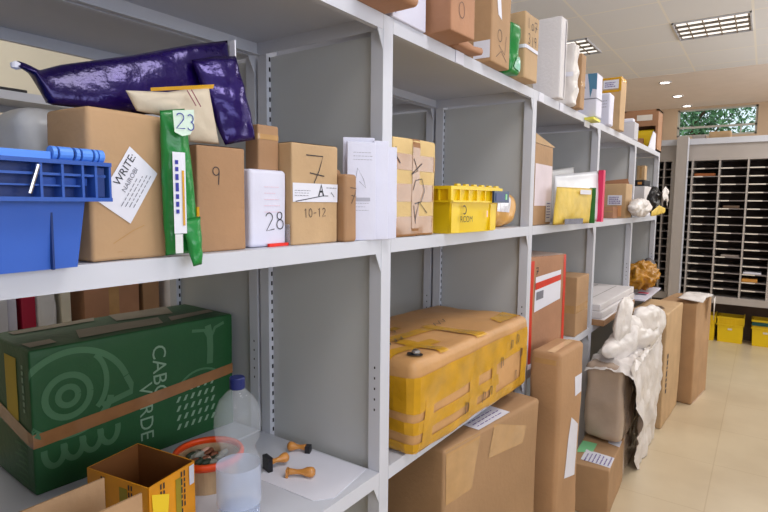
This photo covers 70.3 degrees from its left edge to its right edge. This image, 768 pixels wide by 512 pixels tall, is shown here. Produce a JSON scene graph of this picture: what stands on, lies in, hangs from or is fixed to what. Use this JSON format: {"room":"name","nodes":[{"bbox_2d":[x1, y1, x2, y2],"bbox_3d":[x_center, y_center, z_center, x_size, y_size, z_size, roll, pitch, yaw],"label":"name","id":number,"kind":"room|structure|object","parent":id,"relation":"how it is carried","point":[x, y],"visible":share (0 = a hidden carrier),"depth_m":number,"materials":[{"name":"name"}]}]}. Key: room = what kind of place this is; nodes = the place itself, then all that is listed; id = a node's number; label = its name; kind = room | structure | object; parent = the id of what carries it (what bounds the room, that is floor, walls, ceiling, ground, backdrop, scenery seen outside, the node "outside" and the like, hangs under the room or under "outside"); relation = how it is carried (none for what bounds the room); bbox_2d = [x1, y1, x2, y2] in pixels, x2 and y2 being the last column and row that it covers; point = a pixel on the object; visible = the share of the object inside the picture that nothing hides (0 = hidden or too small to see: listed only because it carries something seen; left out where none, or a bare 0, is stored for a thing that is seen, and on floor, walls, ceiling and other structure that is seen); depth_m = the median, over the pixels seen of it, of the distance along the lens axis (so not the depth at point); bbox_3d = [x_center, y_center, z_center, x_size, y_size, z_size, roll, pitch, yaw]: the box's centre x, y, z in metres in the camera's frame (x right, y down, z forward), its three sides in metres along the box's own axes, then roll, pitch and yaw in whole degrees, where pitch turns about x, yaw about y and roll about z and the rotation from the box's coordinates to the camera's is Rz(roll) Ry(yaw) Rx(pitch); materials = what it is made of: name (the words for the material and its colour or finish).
{"room":"back office","nodes":[
{"label":"back office","id":0,"kind":"room"},
{"bbox_2d":[0,40,91,114],"bbox_3d":[-0.968,-0.560,5.249,0.120,3.070,12.750,4,7,35],"label":"wall","id":1,"kind":"structure","parent":0,"point":[40,59],"depth_m":3.32,"materials":[{"name":"beige paint"}]},
{"bbox_2d":[511,0,767,111],"bbox_3d":[1.516,-1.943,3.383,5.900,0.104,12.750,4,7,35],"label":"ceiling","id":2,"kind":"structure","parent":0,"point":[634,38],"depth_m":5.53,"materials":[{"name":"paint"}]},
{"bbox_2d":[567,38,601,54],"bbox_3d":[1.847,-2.100,5.566,0.580,0.012,0.580,4,7,35],"label":"recessed light","id":3,"kind":"object","parent":2,"relation":"in","point":[586,47],"visible":0.32,"depth_m":5.43,"materials":[{"name":"paint"}]},
{"bbox_2d":[671,11,752,40],"bbox_3d":[2.896,-2.015,4.803,0.580,0.012,0.580,4,7,35],"label":"recessed light","id":4,"kind":"object","parent":2,"relation":"in","point":[740,22],"visible":1,"depth_m":4.78,"materials":[{"name":"paint"}]},
{"bbox_2d":[575,336,767,511],"bbox_3d":[1.485,1.209,3.692,5.900,0.100,12.750,4,7,35],"label":"floor","id":5,"kind":"structure","parent":0,"point":[710,454],"depth_m":3.36,"materials":[{"name":"tile"}]},
{"bbox_2d":[0,89,159,332],"bbox_3d":[-1.458,0.250,2.757,0.426,1.935,1.062,4,7,35],"label":"shelving unit","id":6,"kind":"object","parent":5,"relation":"on","point":[9,100],"visible":0.02,"depth_m":2.27,"materials":[{"name":"paint"}]},
{"bbox_2d":[7,299,17,330],"bbox_3d":[-1.656,0.241,2.352,0.250,0.380,0.042,4,7,35],"label":"parcel","id":7,"kind":"object","parent":6,"relation":"on","point":[11,303],"visible":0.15,"depth_m":2.28,"materials":[{"name":"cardboard"}]},
{"bbox_2d":[16,296,35,329],"bbox_3d":[-1.620,0.236,2.402,0.251,0.381,0.056,4,7,35],"label":"parcel","id":8,"kind":"object","parent":6,"relation":"on","point":[26,312],"visible":0.09,"depth_m":2.33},
{"bbox_2d":[35,294,56,326],"bbox_3d":[-1.579,0.229,2.461,0.259,0.384,0.090,4,7,35],"label":"parcel","id":9,"kind":"object","parent":6,"relation":"on","point":[45,305],"visible":0.09,"depth_m":2.38,"materials":[{"name":"grey paper"}]},
{"bbox_2d":[54,292,71,323],"bbox_3d":[-1.533,0.225,2.527,0.252,0.380,0.042,4,7,35],"label":"cardboard box","id":10,"kind":"object","parent":6,"relation":"on","point":[63,301],"visible":0.09,"depth_m":2.45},
{"bbox_2d":[70,284,138,320],"bbox_3d":[-1.410,0.208,2.702,0.252,0.381,0.273,4,7,35],"label":"cardboard box","id":11,"kind":"object","parent":6,"relation":"on","point":[100,302],"visible":0.15,"depth_m":2.60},
{"bbox_2d":[139,281,158,310],"bbox_3d":[-1.296,0.193,2.866,0.252,0.381,0.093,4,7,35],"label":"cardboard box","id":12,"kind":"object","parent":6,"relation":"on","point":[149,291],"visible":0.15,"depth_m":2.79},
{"bbox_2d":[159,280,170,306],"bbox_3d":[-1.214,0.182,2.980,0.262,0.383,0.120,4,7,35],"label":"parcel","id":13,"kind":"object","parent":6,"relation":"on","point":[164,286],"visible":0.06,"depth_m":2.88,"materials":[{"name":"white plastic"}]},
{"bbox_2d":[0,0,261,511],"bbox_3d":[-0.825,0.397,1.326,0.426,1.935,1.062,4,7,35],"label":"shelving unit","id":14,"kind":"object","parent":5,"relation":"on","point":[68,27],"visible":0.2,"depth_m":1.53,"materials":[{"name":"paint"}]},
{"bbox_2d":[0,304,233,494],"bbox_3d":[-0.722,0.351,1.514,0.254,0.342,0.549,5,7,37],"label":"cardboard box","id":15,"kind":"object","parent":14,"relation":"on","point":[78,394],"visible":0.99,"depth_m":1.37,"materials":[{"name":"cardboard"}]},
{"bbox_2d":[0,0,392,511],"bbox_3d":[-0.466,0.425,1.077,0.426,1.935,1.062,4,7,35],"label":"shelving unit","id":16,"kind":"object","parent":5,"relation":"on","point":[325,307],"visible":0.71,"depth_m":1.38,"materials":[{"name":"paint"}]},
{"bbox_2d":[0,107,54,150],"bbox_3d":[-0.583,-0.129,0.925,0.135,0.240,0.107,4,7,32],"label":"bag","id":17,"kind":"object","parent":16,"relation":"on","point":[20,128],"visible":0.24,"depth_m":0.86,"materials":[{"name":"grey plastic"}]},
{"bbox_2d":[0,146,112,273],"bbox_3d":[-0.549,-0.064,0.717,0.348,0.152,0.193,4,6,30],"label":"plastic crate","id":18,"kind":"object","parent":16,"relation":"on","point":[44,194],"visible":1,"depth_m":0.66,"materials":[{"name":"plastic"}]},
{"bbox_2d":[19,477,142,511],"bbox_3d":[-0.564,0.504,0.823,0.107,0.176,0.365,4,7,35],"label":"cardboard box","id":19,"kind":"object","parent":16,"relation":"on","point":[90,497],"visible":1,"depth_m":0.94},
{"bbox_2d":[47,106,164,261],"bbox_3d":[-0.414,-0.106,0.823,0.107,0.217,0.128,4,6,30],"label":"cardboard box","id":20,"kind":"object","parent":16,"relation":"on","point":[130,226],"visible":0.73,"depth_m":0.78,"materials":[{"name":"cardboard"}]},
{"bbox_2d":[160,109,202,265],"bbox_3d":[-0.312,-0.107,0.846,0.049,0.245,0.056,4,7,35],"label":"packet","id":21,"kind":"object","parent":16,"relation":"on","point":[181,223],"visible":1,"depth_m":0.83,"materials":[{"name":"green plastic"}]},
{"bbox_2d":[172,436,243,495],"bbox_3d":[-0.422,0.505,1.312,0.168,0.080,0.168,4,7,35],"label":"basket","id":22,"kind":"object","parent":16,"relation":"on","point":[205,475],"visible":0.48,"depth_m":1.33,"materials":[{"name":"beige plastic"}]},
{"bbox_2d":[185,447,227,464],"bbox_3d":[-0.425,0.485,1.311,0.090,0.037,0.111,4,7,35],"label":"small oddments","id":23,"kind":"object","parent":22,"relation":"in","point":[207,455],"visible":0.85,"depth_m":1.30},
{"bbox_2d":[189,144,245,251],"bbox_3d":[-0.361,-0.106,1.009,0.201,0.182,0.102,5,7,37],"label":"cardboard box","id":24,"kind":"object","parent":16,"relation":"on","point":[218,172],"visible":0.43,"depth_m":0.94,"materials":[{"name":"brown"}]},
{"bbox_2d":[10,40,254,144],"bbox_3d":[-0.378,-0.290,0.873,0.094,0.204,0.378,4,7,35],"label":"packet","id":25,"kind":"object","parent":24,"relation":"on","point":[102,83],"visible":0.91,"depth_m":0.89,"materials":[{"name":"purple plastic"}]},
{"bbox_2d":[126,84,218,144],"bbox_3d":[-0.328,-0.233,0.872,0.049,0.093,0.180,4,7,35],"label":"paper packet","id":26,"kind":"object","parent":24,"relation":"on","point":[197,98],"visible":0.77,"depth_m":0.87,"materials":[{"name":"beige"}]},
{"bbox_2d":[216,375,260,511],"bbox_3d":[-0.298,0.404,1.118,0.096,0.322,0.096,4,7,35],"label":"water bottle","id":27,"kind":"object","parent":16,"relation":"on","point":[238,476],"visible":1,"depth_m":1.09,"materials":[{"name":"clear plastic"}]},
{"bbox_2d":[244,169,289,246],"bbox_3d":[-0.268,-0.096,1.082,0.129,0.148,0.096,4,7,35],"label":"parcel","id":28,"kind":"object","parent":16,"relation":"on","point":[264,190],"visible":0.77,"depth_m":1.04,"materials":[{"name":"white paper"}]},
{"bbox_2d":[246,124,277,170],"bbox_3d":[-0.242,-0.213,1.083,0.041,0.088,0.054,5,7,36],"label":"cardboard box","id":29,"kind":"object","parent":28,"relation":"on","point":[261,152],"visible":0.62,"depth_m":1.07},
{"bbox_2d":[278,142,337,244],"bbox_3d":[-0.189,-0.133,1.171,0.123,0.207,0.137,5,7,36],"label":"cardboard box","id":30,"kind":"object","parent":16,"relation":"on","point":[310,170],"visible":0.75,"depth_m":1.12,"materials":[{"name":"brown"}]},
{"bbox_2d":[261,449,365,500],"bbox_3d":[-0.184,0.542,1.365,0.248,0.001,0.194,4,7,35],"label":"paper sheet","id":31,"kind":"object","parent":16,"relation":"on","point":[332,475],"visible":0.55,"depth_m":1.35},
{"bbox_2d":[262,452,288,472],"bbox_3d":[-0.273,0.520,1.390,0.065,0.036,0.032,-4,7,-40],"label":"stamp","id":32,"kind":"object","parent":31,"relation":"on","point":[268,461],"visible":1,"depth_m":1.38,"materials":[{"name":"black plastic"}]},
{"bbox_2d":[287,441,311,453],"bbox_3d":[-0.230,0.517,1.478,0.065,0.026,0.026,1,6,8],"label":"stamp","id":33,"kind":"object","parent":31,"relation":"on","point":[291,446],"visible":1,"depth_m":1.47,"materials":[{"name":"brown wood"}]},
{"bbox_2d":[285,466,315,477],"bbox_3d":[-0.205,0.531,1.341,0.072,0.026,0.026,1,6,2],"label":"stamp","id":34,"kind":"object","parent":31,"relation":"on","point":[310,471],"visible":1,"depth_m":1.33,"materials":[{"name":"brown wood"}]},
{"bbox_2d":[337,170,355,241],"bbox_3d":[-0.109,-0.116,1.228,0.092,0.163,0.043,4,7,35],"label":"cardboard box","id":35,"kind":"object","parent":16,"relation":"on","point":[346,191],"visible":0.49,"depth_m":1.20,"materials":[{"name":"brown"}]},
{"bbox_2d":[342,137,374,173],"bbox_3d":[-0.060,-0.156,1.270,0.077,0.237,0.008,-1,6,-18],"label":"envelope","id":36,"kind":"object","parent":16,"relation":"on","point":[345,139],"visible":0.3,"depth_m":1.25,"materials":[{"name":"white paper"}]},
{"bbox_2d":[347,141,375,239],"bbox_3d":[-0.052,-0.148,1.251,0.069,0.224,0.008,-1,6,-17],"label":"envelope","id":37,"kind":"object","parent":16,"relation":"on","point":[361,156],"visible":0.73,"depth_m":1.25,"materials":[{"name":"white paper"}]},
{"bbox_2d":[354,152,371,210],"bbox_3d":[-0.048,-0.170,1.246,0.045,0.132,0.001,-1,6,-17],"label":"print","id":38,"kind":"object","parent":37,"relation":"attached to","point":[357,199],"depth_m":1.25},
{"bbox_2d":[373,141,388,239],"bbox_3d":[-0.009,-0.154,1.279,0.041,0.231,0.008,-2,6,-24],"label":"envelope","id":39,"kind":"object","parent":16,"relation":"on","point":[382,147],"visible":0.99,"depth_m":1.28,"materials":[{"name":"white paper"}]},
{"bbox_2d":[357,0,417,13],"bbox_3d":[-0.038,-0.648,1.216,0.206,0.181,0.136,4,7,35],"label":"cardboard box","id":40,"kind":"object","parent":16,"relation":"on","point":[383,6],"visible":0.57,"depth_m":1.21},
{"bbox_2d":[388,147,396,238],"bbox_3d":[0.008,-0.149,1.298,0.048,0.218,0.008,-2,6,-24],"label":"envelope","id":41,"kind":"object","parent":16,"relation":"on","point":[392,161],"visible":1,"depth_m":1.30,"materials":[{"name":"white paper"}]},
{"bbox_3d":[-0.604,0.570,1.045,0.200,0.001,0.370,5,7,40],"label":"paper sheet","id":42,"kind":"object","parent":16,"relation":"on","visible":0},
{"bbox_2d":[87,443,195,511],"bbox_3d":[-0.514,0.501,1.167,0.189,0.116,0.132,3,6,26],"label":"cardboard box","id":43,"kind":"object","parent":42,"relation":"on","point":[165,481],"visible":0.79,"depth_m":1.16,"materials":[{"name":"orange"}]},
{"bbox_2d":[237,58,435,316],"bbox_3d":[-0.235,0.320,2.168,0.426,1.935,0.999,4,7,35],"label":"shelving unit","id":44,"kind":"object","parent":5,"relation":"on","point":[411,271],"visible":0.09,"depth_m":2.45,"materials":[{"name":"paint"}]},
{"bbox_2d":[277,19,536,478],"bbox_3d":[0.124,0.348,1.920,0.426,1.935,0.999,4,7,35],"label":"shelving unit","id":45,"kind":"object","parent":5,"relation":"on","point":[489,145],"visible":0.47,"depth_m":2.18,"materials":[{"name":"paint"}]},
{"bbox_2d":[385,0,425,32],"bbox_3d":[-0.017,-0.685,1.388,0.202,0.221,0.151,4,7,35],"label":"cardboard box","id":46,"kind":"object","parent":45,"relation":"on","point":[415,18],"visible":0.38,"depth_m":1.36,"materials":[{"name":"cardboard"}]},
{"bbox_2d":[392,136,434,236],"bbox_3d":[0.041,-0.181,1.448,0.105,0.253,0.204,5,7,36],"label":"cardboard box","id":47,"kind":"object","parent":45,"relation":"on","point":[415,157],"visible":0.63,"depth_m":1.42,"materials":[{"name":"brown"}]},
{"bbox_2d":[423,0,474,45],"bbox_3d":[0.161,-0.679,1.448,0.121,0.200,0.119,5,7,39],"label":"cardboard box","id":48,"kind":"object","parent":45,"relation":"on","point":[448,22],"visible":0.69,"depth_m":1.41,"materials":[{"name":"brown"}]},
{"bbox_2d":[389,306,527,454],"bbox_3d":[0.149,0.357,1.858,0.422,0.281,0.794,5,7,36],"label":"parcel","id":49,"kind":"object","parent":45,"relation":"on","point":[447,365],"visible":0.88,"depth_m":1.65,"materials":[{"name":"yellow"}]},
{"bbox_2d":[448,42,482,55],"bbox_3d":[0.234,-0.603,1.579,0.053,0.025,0.130,5,7,40],"label":"flap","id":50,"kind":"object","parent":45,"relation":"on","point":[468,49],"visible":0.6,"depth_m":1.56,"materials":[{"name":"cardboard"}]},
{"bbox_2d":[433,183,508,233],"bbox_3d":[0.201,-0.153,1.740,0.260,0.143,0.365,5,7,37],"label":"plastic crate","id":51,"kind":"object","parent":45,"relation":"on","point":[457,208],"visible":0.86,"depth_m":1.61,"materials":[{"name":"yellow"}]},
{"bbox_2d":[468,0,510,71],"bbox_3d":[0.323,-0.721,1.757,0.122,0.226,0.150,4,7,35],"label":"cardboard box","id":52,"kind":"object","parent":45,"relation":"on","point":[491,17],"visible":0.68,"depth_m":1.69,"materials":[{"name":"cardboard"}]},
{"bbox_2d":[495,194,515,226],"bbox_3d":[0.404,-0.175,2.046,0.130,0.132,0.239,4,7,35],"label":"parcel","id":53,"kind":"object","parent":45,"relation":"on","point":[505,212],"visible":0.38,"depth_m":2.02,"materials":[{"name":"brown paper"}]},
{"bbox_2d":[499,22,520,75],"bbox_3d":[0.396,-0.702,1.862,0.133,0.170,0.080,4,7,35],"label":"plastic bag","id":54,"kind":"object","parent":45,"relation":"on","point":[515,30],"visible":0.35,"depth_m":1.82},
{"bbox_2d":[508,11,538,84],"bbox_3d":[0.478,-0.739,1.957,0.115,0.227,0.135,5,7,36],"label":"cardboard box","id":55,"kind":"object","parent":45,"relation":"on","point":[529,25],"visible":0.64,"depth_m":1.90,"materials":[{"name":"brown"}]},
{"bbox_2d":[388,392,538,511],"bbox_3d":[0.229,0.922,1.998,0.408,0.777,0.608,6,8,42],"label":"cardboard box","id":56,"kind":"object","parent":5,"relation":"on","point":[487,464],"visible":0.56,"depth_m":1.78,"materials":[{"name":"cardboard"}]},
{"bbox_2d":[448,91,600,448],"bbox_3d":[0.696,0.273,2.736,0.426,1.935,0.999,4,7,35],"label":"shelving unit","id":57,"kind":"object","parent":5,"relation":"on","point":[580,150],"visible":0.17,"depth_m":3.00,"materials":[{"name":"paint"}]},
{"bbox_2d":[533,133,554,224],"bbox_3d":[0.593,-0.322,2.348,0.205,0.368,0.272,4,7,33],"label":"cardboard box","id":58,"kind":"object","parent":57,"relation":"on","point":[542,173],"visible":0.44,"depth_m":2.27,"materials":[{"name":"cardboard"}]},
{"bbox_2d":[527,251,565,364],"bbox_3d":[0.643,0.217,2.425,0.344,0.458,0.176,-5,8,-45],"label":"cardboard box","id":59,"kind":"object","parent":57,"relation":"on","point":[548,269],"visible":0.41,"depth_m":2.36,"materials":[{"name":"brown cardboard"}]},
{"bbox_2d":[532,16,567,100],"bbox_3d":[0.693,-0.820,2.280,0.119,0.329,0.072,4,7,35],"label":"box","id":60,"kind":"object","parent":57,"relation":"on","point":[552,41],"visible":0.84,"depth_m":2.25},
{"bbox_2d":[550,167,573,221],"bbox_3d":[0.913,-0.322,2.784,0.060,0.286,0.400,4,7,35],"label":"plastic mailer","id":61,"kind":"object","parent":57,"relation":"on","point":[570,170],"visible":0.16,"depth_m":2.71,"materials":[{"name":"white"}]},
{"bbox_2d":[558,43,579,106],"bbox_3d":[0.813,-0.804,2.436,0.102,0.269,0.104,4,7,35],"label":"parcel","id":62,"kind":"object","parent":57,"relation":"on","point":[572,54],"visible":0.52,"depth_m":2.39,"materials":[{"name":"white plastic"}]},
{"bbox_2d":[552,187,591,224],"bbox_3d":[0.835,-0.221,2.401,0.035,0.160,0.413,6,7,41],"label":"envelope","id":63,"kind":"object","parent":57,"relation":"on","point":[572,205],"visible":1,"depth_m":2.36,"materials":[{"name":"yellow paper"}]},
{"bbox_2d":[563,272,588,336],"bbox_3d":[0.958,0.247,2.920,0.204,0.307,0.235,4,7,35],"label":"cardboard box","id":64,"kind":"object","parent":57,"relation":"on","point":[576,284],"visible":0.49,"depth_m":2.80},
{"bbox_2d":[570,53,585,109],"bbox_3d":[0.878,-0.797,2.508,0.078,0.241,0.073,4,7,35],"label":"cardboard box","id":65,"kind":"object","parent":57,"relation":"on","point":[579,105],"visible":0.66,"depth_m":2.47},
{"bbox_2d":[552,170,605,222],"bbox_3d":[0.945,-0.292,2.625,0.052,0.262,0.521,6,8,44],"label":"plastic mailer","id":66,"kind":"object","parent":57,"relation":"on","point":[595,179],"visible":0.36,"depth_m":2.70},
{"bbox_2d":[578,73,602,118],"bbox_3d":[1.046,-0.805,2.762,0.092,0.212,0.113,4,7,35],"label":"cardboard box","id":67,"kind":"object","parent":57,"relation":"on","point":[593,81],"visible":0.68,"depth_m":2.71,"materials":[{"name":"cardboard"}]},
{"bbox_2d":[588,73,596,95],"bbox_3d":[1.016,-0.845,2.711,0.081,0.120,0.003,4,7,33],"label":"print","id":68,"kind":"object","parent":67,"relation":"on","point":[592,78],"depth_m":2.70,"materials":[{"name":"paper"}]},
{"bbox_2d":[530,338,582,511],"bbox_3d":[0.705,0.823,2.267,0.136,0.932,0.273,5,7,38],"label":"cardboard box","id":69,"kind":"object","parent":5,"relation":"on","point":[556,366],"visible":0.94,"depth_m":2.15,"materials":[{"name":"brown cardboard"}]},
{"bbox_2d":[537,123,636,360],"bbox_3d":[1.269,0.199,3.553,0.426,1.935,0.999,4,7,35],"label":"shelving unit","id":70,"kind":"object","parent":5,"relation":"on","point":[613,242],"visible":0.17,"depth_m":3.83,"materials":[{"name":"paint"}]},
{"bbox_2d":[599,93,613,126],"bbox_3d":[1.228,-0.812,3.043,0.084,0.174,0.105,4,7,35],"label":"parcel","id":71,"kind":"object","parent":70,"relation":"on","point":[606,119],"visible":0.52,"depth_m":3.00,"materials":[{"name":"white paper"}]},
{"bbox_2d":[592,299,634,326],"bbox_3d":[1.319,0.330,3.477,0.362,0.040,0.861,4,7,35],"label":"cardboard box","id":72,"kind":"object","parent":70,"relation":"on","point":[598,322],"visible":0.15,"depth_m":3.07,"materials":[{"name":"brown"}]},
{"bbox_2d":[592,293,633,318],"bbox_3d":[1.317,0.289,3.489,0.362,0.040,0.862,5,7,35],"label":"cardboard box","id":73,"kind":"object","parent":72,"relation":"on","point":[603,313],"visible":0.23,"depth_m":3.14,"materials":[{"name":"grey"}]},
{"bbox_2d":[592,283,633,310],"bbox_3d":[1.316,0.248,3.501,0.362,0.040,0.862,5,7,36],"label":"cardboard box","id":74,"kind":"object","parent":73,"relation":"on","point":[604,295],"visible":0.5,"depth_m":3.45,"materials":[{"name":"grey"}]},
{"bbox_2d":[602,76,626,131],"bbox_3d":[1.347,-0.895,3.241,0.143,0.302,0.136,4,7,35],"label":"cardboard box","id":75,"kind":"object","parent":70,"relation":"on","point":[616,86],"visible":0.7,"depth_m":3.17,"materials":[{"name":"cardboard"}]},
{"bbox_2d":[604,179,632,217],"bbox_3d":[1.576,-0.392,3.708,0.169,0.262,0.206,4,7,35],"label":"cardboard box","id":76,"kind":"object","parent":70,"relation":"on","point":[618,193],"visible":0.73,"depth_m":3.62,"materials":[{"name":"cardboard"}]},
{"bbox_2d":[620,122,638,140],"bbox_3d":[1.668,-0.844,3.707,0.092,0.117,0.132,4,7,35],"label":"cardboard box","id":77,"kind":"object","parent":70,"relation":"on","point":[630,128],"visible":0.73,"depth_m":3.65,"materials":[{"name":"cardboard"}]},
{"bbox_2d":[575,434,623,511],"bbox_3d":[1.103,1.115,2.825,0.189,0.248,0.449,4,7,32],"label":"cardboard box","id":78,"kind":"object","parent":5,"relation":"on","point":[599,464],"visible":0.76,"depth_m":2.66,"materials":[{"name":"cardboard"}]},
{"bbox_2d":[584,297,665,475],"bbox_3d":[1.450,0.700,3.219,0.289,0.997,0.975,4,7,35],"label":"parcel","id":79,"kind":"object","parent":5,"relation":"on","point":[624,377],"visible":0.99,"depth_m":2.94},
{"bbox_2d":[600,141,659,307],"bbox_3d":[1.841,0.124,4.370,0.426,1.935,0.999,4,7,35],"label":"shelving unit","id":80,"kind":"object","parent":5,"relation":"on","point":[643,228],"visible":0.16,"depth_m":4.62,"materials":[{"name":"paint"}]},
{"bbox_2d":[628,198,651,216],"bbox_3d":[1.733,-0.326,3.694,0.118,0.132,0.539,4,7,35],"label":"plastic mailer","id":81,"kind":"object","parent":80,"relation":"on","point":[638,207],"visible":1,"depth_m":3.58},
{"bbox_2d":[633,186,650,215],"bbox_3d":[2.075,-0.444,4.419,0.112,0.236,0.302,4,7,35],"label":"cardboard box","id":82,"kind":"object","parent":80,"relation":"on","point":[640,192],"visible":0.4,"depth_m":4.29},
{"bbox_2d":[624,109,662,152],"bbox_3d":[2.150,-1.028,4.533,0.260,0.330,0.222,4,7,35],"label":"cardboard box","id":83,"kind":"object","parent":80,"relation":"on","point":[652,119],"visible":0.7,"depth_m":4.43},
{"bbox_2d":[633,287,660,301],"bbox_3d":[1.971,0.282,4.167,0.160,0.014,0.720,4,7,35],"label":"plastic mailer","id":84,"kind":"object","parent":80,"relation":"on","point":[639,295],"visible":0.82,"depth_m":4.10,"materials":[{"name":"white plastic"}]},
{"bbox_2d":[629,259,660,290],"bbox_3d":[1.994,0.146,4.221,0.255,0.231,0.653,4,7,35],"label":"plastic bag","id":85,"kind":"object","parent":84,"relation":"on","point":[644,275],"visible":0.91,"depth_m":4.06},
{"bbox_2d":[646,186,668,213],"bbox_3d":[2.051,-0.417,4.095,0.138,0.218,0.257,4,7,35],"label":"plastic bag","id":86,"kind":"object","parent":80,"relation":"on","point":[654,196],"visible":0.76,"depth_m":4.04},
{"bbox_2d":[632,299,682,428],"bbox_3d":[1.944,0.745,3.923,0.243,0.787,0.584,5,7,37],"label":"cardboard box","id":87,"kind":"object","parent":5,"relation":"on","point":[671,335],"visible":0.44,"depth_m":3.81,"materials":[{"name":"brown"}]},
{"bbox_2d":[639,140,676,299],"bbox_3d":[3.177,-0.206,6.400,0.415,2.222,0.400,4,7,35],"label":"tall cabinet","id":88,"kind":"object","parent":5,"relation":"on","point":[667,165],"visible":0.14,"depth_m":6.22,"materials":[{"name":"paint"}]},
{"bbox_2d":[668,136,689,295],"bbox_3d":[3.236,-0.175,6.017,0.108,2.235,0.122,4,7,35],"label":"end post","id":89,"kind":"object","parent":5,"relation":"on","point":[683,143],"visible":0.64,"depth_m":5.94,"materials":[{"name":"paint"}]},
{"bbox_2d":[661,293,711,403],"bbox_3d":[2.380,0.715,4.336,0.268,0.774,0.478,6,8,42],"label":"cardboard box","id":90,"kind":"object","parent":5,"relation":"on","point":[695,328],"visible":0.51,"depth_m":4.13,"materials":[{"name":"cardboard"}]},
{"bbox_2d":[678,292,715,319],"bbox_3d":[2.435,0.393,4.222,0.187,0.229,0.494,6,8,42],"label":"plastic sheet","id":91,"kind":"object","parent":90,"relation":"on","point":[692,296],"visible":1,"depth_m":4.14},
{"bbox_2d":[709,311,717,339],"bbox_3d":[3.644,0.780,6.230,0.258,0.299,0.240,4,7,35],"label":"plastic crate","id":92,"kind":"object","parent":5,"relation":"on","point":[712,322],"visible":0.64,"depth_m":6.09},
{"bbox_2d":[680,135,767,340],"bbox_3d":[4.085,-0.136,5.770,1.690,2.222,0.400,4,7,35],"label":"tall cabinet","id":93,"kind":"object","parent":5,"relation":"on","point":[740,163],"visible":0.86,"depth_m":6.03,"materials":[{"name":"paint"}]},
{"bbox_2d":[681,274,765,284],"bbox_3d":[4.089,0.284,5.822,1.650,0.012,0.353,4,7,35],"label":"shelf","id":94,"kind":"object","parent":93,"relation":"attached to","point":[717,277],"depth_m":6.08,"materials":[{"name":"paint"}]},
{"bbox_2d":[681,281,765,292],"bbox_3d":[4.088,0.370,5.831,1.650,0.012,0.353,4,7,35],"label":"shelf","id":95,"kind":"object","parent":93,"relation":"attached to","point":[745,287],"depth_m":6.06,"materials":[{"name":"paint"}]},
{"bbox_2d":[682,267,766,276],"bbox_3d":[4.090,0.198,5.814,1.650,0.012,0.353,4,7,35],"label":"shelf","id":96,"kind":"object","parent":93,"relation":"attached to","point":[722,270],"depth_m":6.06,"materials":[{"name":"paint"}]},
{"bbox_2d":[682,260,767,267],"bbox_3d":[4.090,0.112,5.805,1.650,0.012,0.353,4,7,35],"label":"shelf","id":97,"kind":"object","parent":93,"relation":"attached to","point":[736,263],"depth_m":6.02,"materials":[{"name":"paint"}]},
{"bbox_2d":[683,245,767,251],"bbox_3d":[4.092,-0.061,5.788,1.650,0.012,0.353,4,7,35],"label":"shelf","id":98,"kind":"object","parent":93,"relation":"attached to","point":[746,248],"depth_m":6.03,"materials":[{"name":"paint"}]},
{"bbox_2d":[683,252,767,259],"bbox_3d":[4.091,0.025,5.797,1.650,0.012,0.353,4,7,35],"label":"shelf","id":99,"kind":"object","parent":93,"relation":"attached to","point":[749,256],"depth_m":6.02,"materials":[{"name":"paint"}]},
{"bbox_2d":[684,230,767,234],"bbox_3d":[4.094,-0.233,5.771,1.650,0.012,0.353,4,7,35],"label":"shelf","id":100,"kind":"object","parent":93,"relation":"attached to","point":[703,232],"depth_m":6.03,"materials":[{"name":"paint"}]},
{"bbox_2d":[684,237,767,242],"bbox_3d":[4.093,-0.147,5.780,1.650,0.012,0.353,4,7,35],"label":"shelf","id":101,"kind":"object","parent":93,"relation":"attached to","point":[689,239],"depth_m":6.04,"materials":[{"name":"paint"}]},
{"bbox_2d":[685,215,767,217],"bbox_3d":[4.096,-0.406,5.755,1.650,0.012,0.353,4,7,35],"label":"shelf","id":102,"kind":"object","parent":93,"relation":"attached to","point":[686,216],"depth_m":5.98,"materials":[{"name":"paint"}]},
{"bbox_2d":[685,223,767,226],"bbox_3d":[4.095,-0.319,5.763,1.650,0.012,0.353,4,7,35],"label":"shelf","id":103,"kind":"object","parent":93,"relation":"attached to","point":[686,224],"depth_m":6.01,"materials":[{"name":"paint"}]},
{"bbox_2d":[687,175,767,178],"bbox_3d":[4.100,-0.836,5.712,1.650,0.012,0.353,4,7,35],"label":"shelf","id":104,"kind":"object","parent":93,"relation":"attached to","point":[689,176],"depth_m":5.96,"materials":[{"name":"metal"}]},
{"bbox_2d":[687,183,767,185],"bbox_3d":[4.099,-0.750,5.721,1.650,0.012,0.353,4,7,35],"label":"shelf","id":105,"kind":"object","parent":93,"relation":"attached to","point":[688,184],"depth_m":5.97,"materials":[{"name":"paint"}]},
{"bbox_2d":[688,166,767,170],"bbox_3d":[4.101,-0.923,5.704,1.650,0.012,0.353,4,7,35],"label":"shelf","id":106,"kind":"object","parent":93,"relation":"attached to","point":[719,168],"depth_m":5.96,"materials":[{"name":"paint"}]},
{"bbox_2d":[716,312,744,343],"bbox_3d":[3.861,0.797,6.079,0.258,0.299,0.240,4,7,35],"label":"plastic crate","id":107,"kind":"object","parent":5,"relation":"on","point":[730,327],"visible":1,"depth_m":6.00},
{"bbox_2d":[751,316,767,347],"bbox_3d":[4.121,0.818,5.894,0.258,0.299,0.248,4,7,35],"label":"plastic crate","id":108,"kind":"object","parent":5,"relation":"on","point":[759,326],"visible":1,"depth_m":5.84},
{"bbox_2d":[661,101,767,139],"bbox_3d":[5.191,-0.849,8.805,5.900,3.070,0.150,4,7,35],"label":"wall","id":109,"kind":"structure","parent":0,"point":[670,116],"depth_m":8.66,"materials":[{"name":"beige paint"}]},
{"bbox_2d":[677,104,758,136],"bbox_3d":[5.251,-2.119,8.617,1.085,0.435,0.040,4,7,35],"label":"window","id":110,"kind":"structure","parent":109,"relation":"in","point":[736,119],"depth_m":8.59,"materials":[{"name":"glass"}]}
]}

